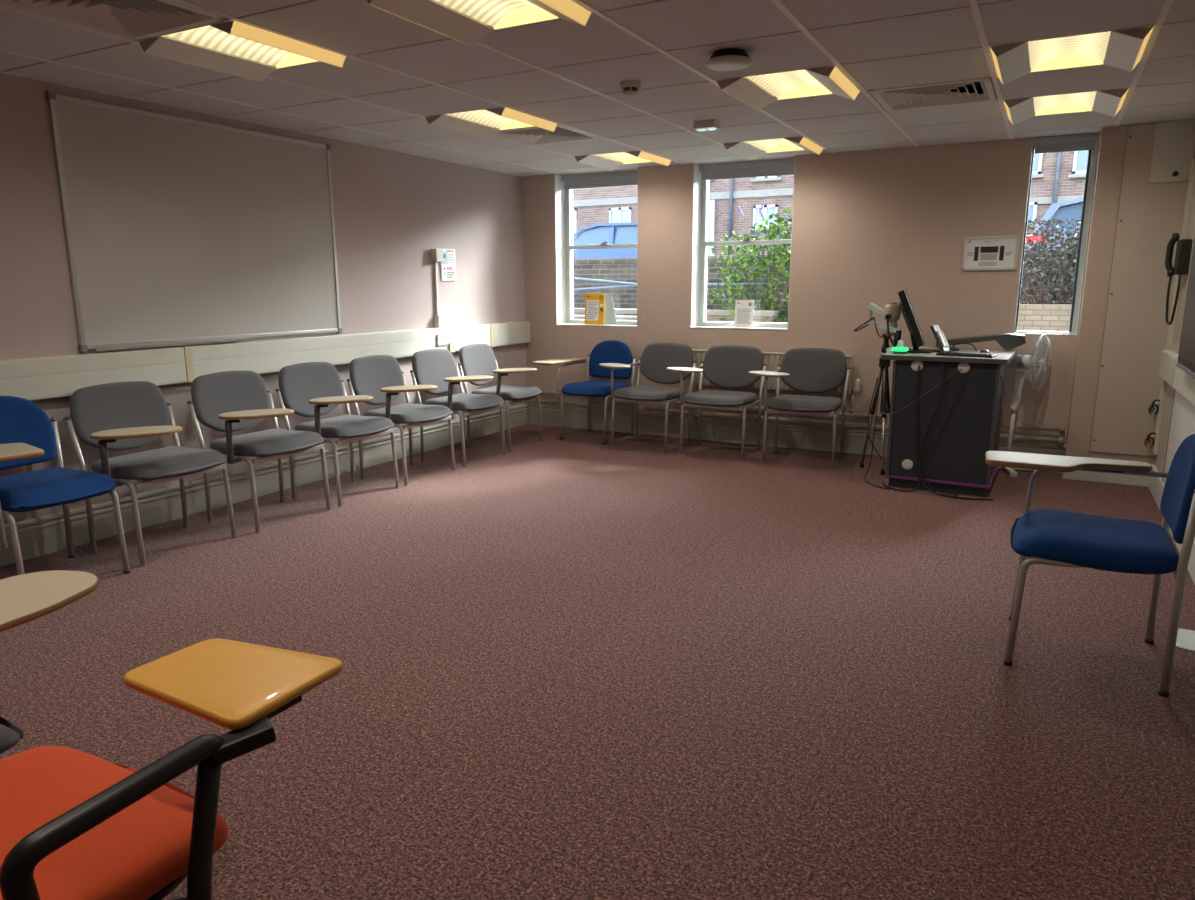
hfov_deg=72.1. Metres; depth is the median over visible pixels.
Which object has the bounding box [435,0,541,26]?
diffuser
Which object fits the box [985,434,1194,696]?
chair
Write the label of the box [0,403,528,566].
baseboard
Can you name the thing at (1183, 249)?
wall phone
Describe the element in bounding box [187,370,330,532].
chair
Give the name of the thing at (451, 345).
socket
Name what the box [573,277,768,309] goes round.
handrail
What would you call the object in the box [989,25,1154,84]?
ceiling light
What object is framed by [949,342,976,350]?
desk microphone
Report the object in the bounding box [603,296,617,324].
card
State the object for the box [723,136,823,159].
ceiling light
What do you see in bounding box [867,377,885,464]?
cable
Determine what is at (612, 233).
car
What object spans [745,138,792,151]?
diffuser
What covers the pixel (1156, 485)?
baseboard
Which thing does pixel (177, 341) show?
tray
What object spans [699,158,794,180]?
roller blind
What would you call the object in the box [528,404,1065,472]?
baseboard
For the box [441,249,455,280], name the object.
notice
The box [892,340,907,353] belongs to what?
light
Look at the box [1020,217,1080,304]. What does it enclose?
hedge
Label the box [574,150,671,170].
ceiling light
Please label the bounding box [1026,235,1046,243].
tail light
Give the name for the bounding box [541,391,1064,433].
pipe
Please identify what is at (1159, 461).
wall
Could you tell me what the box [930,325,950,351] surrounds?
desk phone
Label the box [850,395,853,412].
pipe tail
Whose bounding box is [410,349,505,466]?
chair
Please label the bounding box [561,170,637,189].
roller blind
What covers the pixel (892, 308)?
video camera
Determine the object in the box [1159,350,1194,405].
dado trunking
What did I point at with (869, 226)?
wall
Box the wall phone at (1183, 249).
[1165,233,1191,324]
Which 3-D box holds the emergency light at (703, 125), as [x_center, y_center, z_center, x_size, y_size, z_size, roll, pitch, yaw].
[0.680,-2.020,5.120,0.140,0.054,0.100,6,13,28]
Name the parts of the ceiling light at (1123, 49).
plate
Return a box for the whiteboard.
[45,91,342,351]
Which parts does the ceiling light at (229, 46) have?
plate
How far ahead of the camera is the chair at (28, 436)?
3.83 m
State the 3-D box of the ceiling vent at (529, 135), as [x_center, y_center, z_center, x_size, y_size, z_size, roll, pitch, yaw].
[-0.359,-2.176,5.570,0.580,0.091,0.580,6,13,28]
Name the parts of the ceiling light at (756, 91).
plate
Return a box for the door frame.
[1065,123,1155,463]
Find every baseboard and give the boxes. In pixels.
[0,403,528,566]
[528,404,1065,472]
[1148,463,1194,583]
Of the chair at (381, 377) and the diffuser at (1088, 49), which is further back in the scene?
the chair at (381, 377)
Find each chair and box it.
[0,396,129,574]
[0,570,98,753]
[0,638,342,899]
[65,381,236,565]
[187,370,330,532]
[275,362,399,506]
[347,355,455,485]
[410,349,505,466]
[458,344,542,451]
[532,340,635,443]
[599,343,696,452]
[666,345,766,459]
[748,348,850,468]
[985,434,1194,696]
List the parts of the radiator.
panel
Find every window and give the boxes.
[555,170,637,326]
[690,158,794,329]
[1014,133,1099,334]
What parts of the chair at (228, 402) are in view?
leg, backrest, tablet post, leg, seat, leg, seat frame, leg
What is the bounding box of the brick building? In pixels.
[573,150,1088,255]
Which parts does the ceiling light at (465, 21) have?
plate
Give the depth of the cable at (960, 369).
5.35 m
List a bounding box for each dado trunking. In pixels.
[0,321,529,400]
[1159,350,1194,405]
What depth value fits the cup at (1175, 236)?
5.03 m
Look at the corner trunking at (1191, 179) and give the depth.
5.25 m
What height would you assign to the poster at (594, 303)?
0.284 m
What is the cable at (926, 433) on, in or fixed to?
hanging from the lectern
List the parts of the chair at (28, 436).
tablet post, leg, backrest, seat, leg, leg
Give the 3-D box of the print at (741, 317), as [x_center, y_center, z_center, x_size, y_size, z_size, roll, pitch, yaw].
[1.253,-1.173,7.030,0.129,0.176,0.002,6,8,28]
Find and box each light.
[137,19,346,81]
[366,0,591,45]
[424,107,557,138]
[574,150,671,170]
[693,119,719,131]
[715,65,859,110]
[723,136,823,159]
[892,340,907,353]
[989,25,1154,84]
[1004,87,1129,124]
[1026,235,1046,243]
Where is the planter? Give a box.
[1017,304,1071,331]
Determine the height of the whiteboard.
1.279 m
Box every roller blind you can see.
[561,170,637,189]
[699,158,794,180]
[1033,133,1098,153]
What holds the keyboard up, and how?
on the lectern
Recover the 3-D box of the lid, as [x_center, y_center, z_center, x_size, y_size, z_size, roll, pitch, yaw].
[2.718,-0.773,5.830,0.570,0.115,0.200,5,13,25]
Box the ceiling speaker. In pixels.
[706,48,751,70]
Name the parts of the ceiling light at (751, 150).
plate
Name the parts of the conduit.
blank plate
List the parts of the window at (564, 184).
meeting rail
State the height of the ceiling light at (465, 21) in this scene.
0.150 m
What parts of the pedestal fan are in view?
control stem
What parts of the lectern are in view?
corner post, corner post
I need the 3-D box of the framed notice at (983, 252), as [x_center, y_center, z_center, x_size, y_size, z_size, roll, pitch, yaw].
[2.849,-1.427,5.960,0.360,0.240,0.016,6,13,28]
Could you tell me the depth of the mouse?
5.45 m
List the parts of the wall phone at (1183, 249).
coiled cord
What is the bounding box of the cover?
[1149,120,1194,182]
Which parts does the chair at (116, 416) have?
leg, tablet post, backrest, leg, seat, leg, seat frame, leg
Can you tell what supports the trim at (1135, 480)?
attached to the door frame
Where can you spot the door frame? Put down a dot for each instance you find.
(1111, 146)
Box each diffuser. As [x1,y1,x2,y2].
[167,26,290,66]
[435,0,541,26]
[448,110,512,128]
[595,152,633,162]
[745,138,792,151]
[747,70,827,97]
[1028,31,1110,69]
[1034,91,1095,113]
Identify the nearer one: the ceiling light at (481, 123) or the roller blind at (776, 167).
the ceiling light at (481, 123)
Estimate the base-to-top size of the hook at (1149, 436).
0.106 m
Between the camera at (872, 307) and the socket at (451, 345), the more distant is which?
the socket at (451, 345)
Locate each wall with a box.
[0,73,526,523]
[523,132,1100,444]
[573,249,1072,321]
[574,308,778,322]
[574,315,636,319]
[1154,181,1194,471]
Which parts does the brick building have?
pane, door, pane, window sill, pane, pane, window sill, window sill, pane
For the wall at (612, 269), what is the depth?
12.58 m
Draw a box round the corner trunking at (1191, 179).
[1152,159,1194,454]
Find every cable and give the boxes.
[865,365,888,489]
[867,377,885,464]
[877,369,961,413]
[882,366,919,491]
[918,362,992,499]
[921,372,966,496]
[1000,375,1005,426]
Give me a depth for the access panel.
5.41 m
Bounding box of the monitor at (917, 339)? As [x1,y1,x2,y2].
[898,290,931,352]
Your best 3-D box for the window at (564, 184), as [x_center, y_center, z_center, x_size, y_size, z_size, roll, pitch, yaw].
[0.042,-1.845,7.581,0.850,1.372,0.259,6,13,28]
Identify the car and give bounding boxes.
[573,222,636,258]
[1026,197,1082,249]
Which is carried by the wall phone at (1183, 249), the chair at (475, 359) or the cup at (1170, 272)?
the cup at (1170, 272)
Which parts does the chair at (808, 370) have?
leg, tablet post, leg, seat frame, seat, backrest, leg, leg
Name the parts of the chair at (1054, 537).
leg, leg, seat, tablet post, leg, leg, backrest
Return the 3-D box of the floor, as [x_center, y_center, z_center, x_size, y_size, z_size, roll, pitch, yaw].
[-0.332,0.738,3.510,5.770,0.120,8.570,6,13,28]
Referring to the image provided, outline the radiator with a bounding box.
[688,349,860,393]
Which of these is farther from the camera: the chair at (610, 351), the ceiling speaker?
the chair at (610, 351)
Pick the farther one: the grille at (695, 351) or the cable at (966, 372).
the grille at (695, 351)
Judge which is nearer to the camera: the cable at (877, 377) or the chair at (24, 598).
the chair at (24, 598)
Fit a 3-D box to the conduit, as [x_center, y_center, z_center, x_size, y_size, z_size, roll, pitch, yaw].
[-1.288,-1.333,6.778,0.055,0.635,0.160,6,13,28]
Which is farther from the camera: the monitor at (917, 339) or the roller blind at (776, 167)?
the roller blind at (776, 167)
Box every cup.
[1167,269,1173,276]
[1172,233,1178,241]
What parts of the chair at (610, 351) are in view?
leg, tablet post, leg, seat, leg, backrest, leg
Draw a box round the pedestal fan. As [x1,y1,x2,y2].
[999,334,1051,476]
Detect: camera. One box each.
[853,303,901,352]
[878,302,900,335]
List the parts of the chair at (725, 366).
leg, tablet post, leg, seat frame, seat, backrest, leg, leg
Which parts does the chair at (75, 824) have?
armrest, seat, leg, tablet post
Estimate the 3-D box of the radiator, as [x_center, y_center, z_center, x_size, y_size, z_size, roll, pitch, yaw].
[1.450,-0.661,6.843,1.452,0.305,0.098,6,13,28]
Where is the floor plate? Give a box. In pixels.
[1176,629,1194,651]
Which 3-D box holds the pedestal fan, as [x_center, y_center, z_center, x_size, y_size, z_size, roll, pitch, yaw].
[3.025,-0.342,5.953,0.415,1.004,0.413,-11,16,-43]
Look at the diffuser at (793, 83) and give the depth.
4.32 m
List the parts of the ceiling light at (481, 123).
plate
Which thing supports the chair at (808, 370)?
on the floor
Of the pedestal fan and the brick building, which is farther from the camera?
the brick building
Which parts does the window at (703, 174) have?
meeting rail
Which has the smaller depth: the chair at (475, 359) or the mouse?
the mouse
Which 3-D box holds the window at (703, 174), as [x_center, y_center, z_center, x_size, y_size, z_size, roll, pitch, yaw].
[1.248,-1.721,6.940,0.860,1.367,0.259,6,13,28]
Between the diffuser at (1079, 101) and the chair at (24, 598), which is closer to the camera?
the chair at (24, 598)
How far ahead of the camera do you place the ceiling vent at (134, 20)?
3.06 m
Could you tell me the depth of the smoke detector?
4.09 m
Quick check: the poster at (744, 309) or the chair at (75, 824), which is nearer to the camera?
the chair at (75, 824)
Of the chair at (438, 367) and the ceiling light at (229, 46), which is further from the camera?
the chair at (438, 367)
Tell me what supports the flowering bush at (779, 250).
on the path
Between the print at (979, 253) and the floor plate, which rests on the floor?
the floor plate
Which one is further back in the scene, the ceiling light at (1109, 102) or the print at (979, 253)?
the print at (979, 253)
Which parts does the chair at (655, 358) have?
leg, tablet post, leg, seat frame, seat, backrest, leg, leg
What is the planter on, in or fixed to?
on the path
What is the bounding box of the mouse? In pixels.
[979,349,989,352]
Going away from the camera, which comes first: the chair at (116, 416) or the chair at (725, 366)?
the chair at (116, 416)
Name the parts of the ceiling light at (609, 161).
plate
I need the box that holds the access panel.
[1088,123,1194,455]
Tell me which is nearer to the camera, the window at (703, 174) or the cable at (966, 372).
the cable at (966, 372)
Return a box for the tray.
[92,338,249,350]
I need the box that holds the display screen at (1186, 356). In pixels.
[1176,237,1194,377]
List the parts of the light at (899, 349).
knob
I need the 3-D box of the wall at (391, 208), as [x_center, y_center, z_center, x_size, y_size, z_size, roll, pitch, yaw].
[-2.719,-0.867,4.501,0.250,2.647,8.570,6,13,28]
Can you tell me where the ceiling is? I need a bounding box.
[0,0,1194,175]
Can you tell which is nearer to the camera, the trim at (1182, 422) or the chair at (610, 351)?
the trim at (1182, 422)
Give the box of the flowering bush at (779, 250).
[710,201,791,322]
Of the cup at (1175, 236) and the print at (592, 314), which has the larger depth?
the print at (592, 314)
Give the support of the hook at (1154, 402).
attached to the corner trunking at (1191, 179)
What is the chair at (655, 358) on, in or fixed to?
on the floor
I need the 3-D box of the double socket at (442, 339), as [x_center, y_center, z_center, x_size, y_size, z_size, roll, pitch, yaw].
[-1.280,-0.913,6.795,0.016,0.092,0.135,6,13,28]
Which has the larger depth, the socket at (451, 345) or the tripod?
the socket at (451, 345)
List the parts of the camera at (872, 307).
lamp arm, arm, cord, cord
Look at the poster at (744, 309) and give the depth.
7.03 m
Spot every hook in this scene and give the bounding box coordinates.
[1144,432,1155,446]
[1148,399,1159,414]
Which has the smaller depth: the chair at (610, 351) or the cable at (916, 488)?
the cable at (916, 488)
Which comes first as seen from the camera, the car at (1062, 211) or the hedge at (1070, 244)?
the hedge at (1070, 244)
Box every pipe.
[525,399,1063,444]
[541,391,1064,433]
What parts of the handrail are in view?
ramp rail, ramp rail, rail, post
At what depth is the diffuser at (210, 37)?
3.56 m
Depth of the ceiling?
3.91 m
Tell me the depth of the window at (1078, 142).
5.72 m
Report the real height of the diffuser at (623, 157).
0.052 m
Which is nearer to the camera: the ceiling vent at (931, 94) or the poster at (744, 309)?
the ceiling vent at (931, 94)
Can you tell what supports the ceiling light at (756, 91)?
attached to the ceiling
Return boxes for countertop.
[881,346,1015,363]
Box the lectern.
[881,346,1015,496]
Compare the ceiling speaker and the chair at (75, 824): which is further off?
the ceiling speaker
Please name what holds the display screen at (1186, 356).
attached to the wall at (1159, 461)
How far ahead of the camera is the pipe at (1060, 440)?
6.93 m
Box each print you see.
[586,296,602,320]
[737,303,751,323]
[967,241,1012,265]
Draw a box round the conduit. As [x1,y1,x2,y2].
[431,248,448,327]
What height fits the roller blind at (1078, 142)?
0.105 m
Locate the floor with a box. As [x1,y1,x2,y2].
[0,424,1194,899]
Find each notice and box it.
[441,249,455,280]
[962,235,1018,269]
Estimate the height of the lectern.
0.893 m
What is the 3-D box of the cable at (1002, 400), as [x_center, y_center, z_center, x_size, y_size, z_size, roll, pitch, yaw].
[2.659,-0.372,5.438,0.093,0.433,0.060,6,13,28]
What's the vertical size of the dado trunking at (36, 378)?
0.209 m
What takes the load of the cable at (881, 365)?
on the floor
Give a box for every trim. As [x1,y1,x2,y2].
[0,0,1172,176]
[1062,470,1148,486]
[1162,390,1194,537]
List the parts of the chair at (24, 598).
seat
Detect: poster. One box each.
[584,294,604,324]
[734,300,753,326]
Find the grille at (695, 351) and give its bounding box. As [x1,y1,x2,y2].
[692,349,852,356]
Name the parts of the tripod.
leg, leg, leg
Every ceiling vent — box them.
[0,0,228,40]
[493,124,601,144]
[868,77,996,110]
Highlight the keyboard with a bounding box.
[936,351,996,357]
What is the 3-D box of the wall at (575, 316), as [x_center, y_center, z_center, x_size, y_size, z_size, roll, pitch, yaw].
[-1.012,-1.650,11.771,3.820,0.580,0.240,6,13,28]
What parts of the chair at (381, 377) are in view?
leg, backrest, tablet post, leg, leg, seat, seat frame, leg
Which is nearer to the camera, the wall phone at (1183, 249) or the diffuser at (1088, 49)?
the diffuser at (1088, 49)
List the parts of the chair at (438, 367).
leg, backrest, tablet post, leg, leg, seat, seat frame, leg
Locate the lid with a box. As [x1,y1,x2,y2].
[936,333,1025,350]
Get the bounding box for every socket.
[437,334,447,345]
[449,342,454,352]
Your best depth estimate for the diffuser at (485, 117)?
5.15 m
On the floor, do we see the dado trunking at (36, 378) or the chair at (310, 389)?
the chair at (310, 389)
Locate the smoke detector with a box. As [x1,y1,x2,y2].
[620,80,640,95]
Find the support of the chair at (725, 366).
on the floor
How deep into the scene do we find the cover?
5.16 m
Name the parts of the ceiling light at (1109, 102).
plate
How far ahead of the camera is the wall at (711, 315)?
11.00 m
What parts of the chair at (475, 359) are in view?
leg, backrest, tablet post, leg, seat, leg, seat frame, leg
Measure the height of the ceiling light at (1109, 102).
0.150 m
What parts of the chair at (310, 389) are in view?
leg, backrest, tablet post, leg, seat, leg, seat frame, leg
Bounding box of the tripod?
[860,333,890,474]

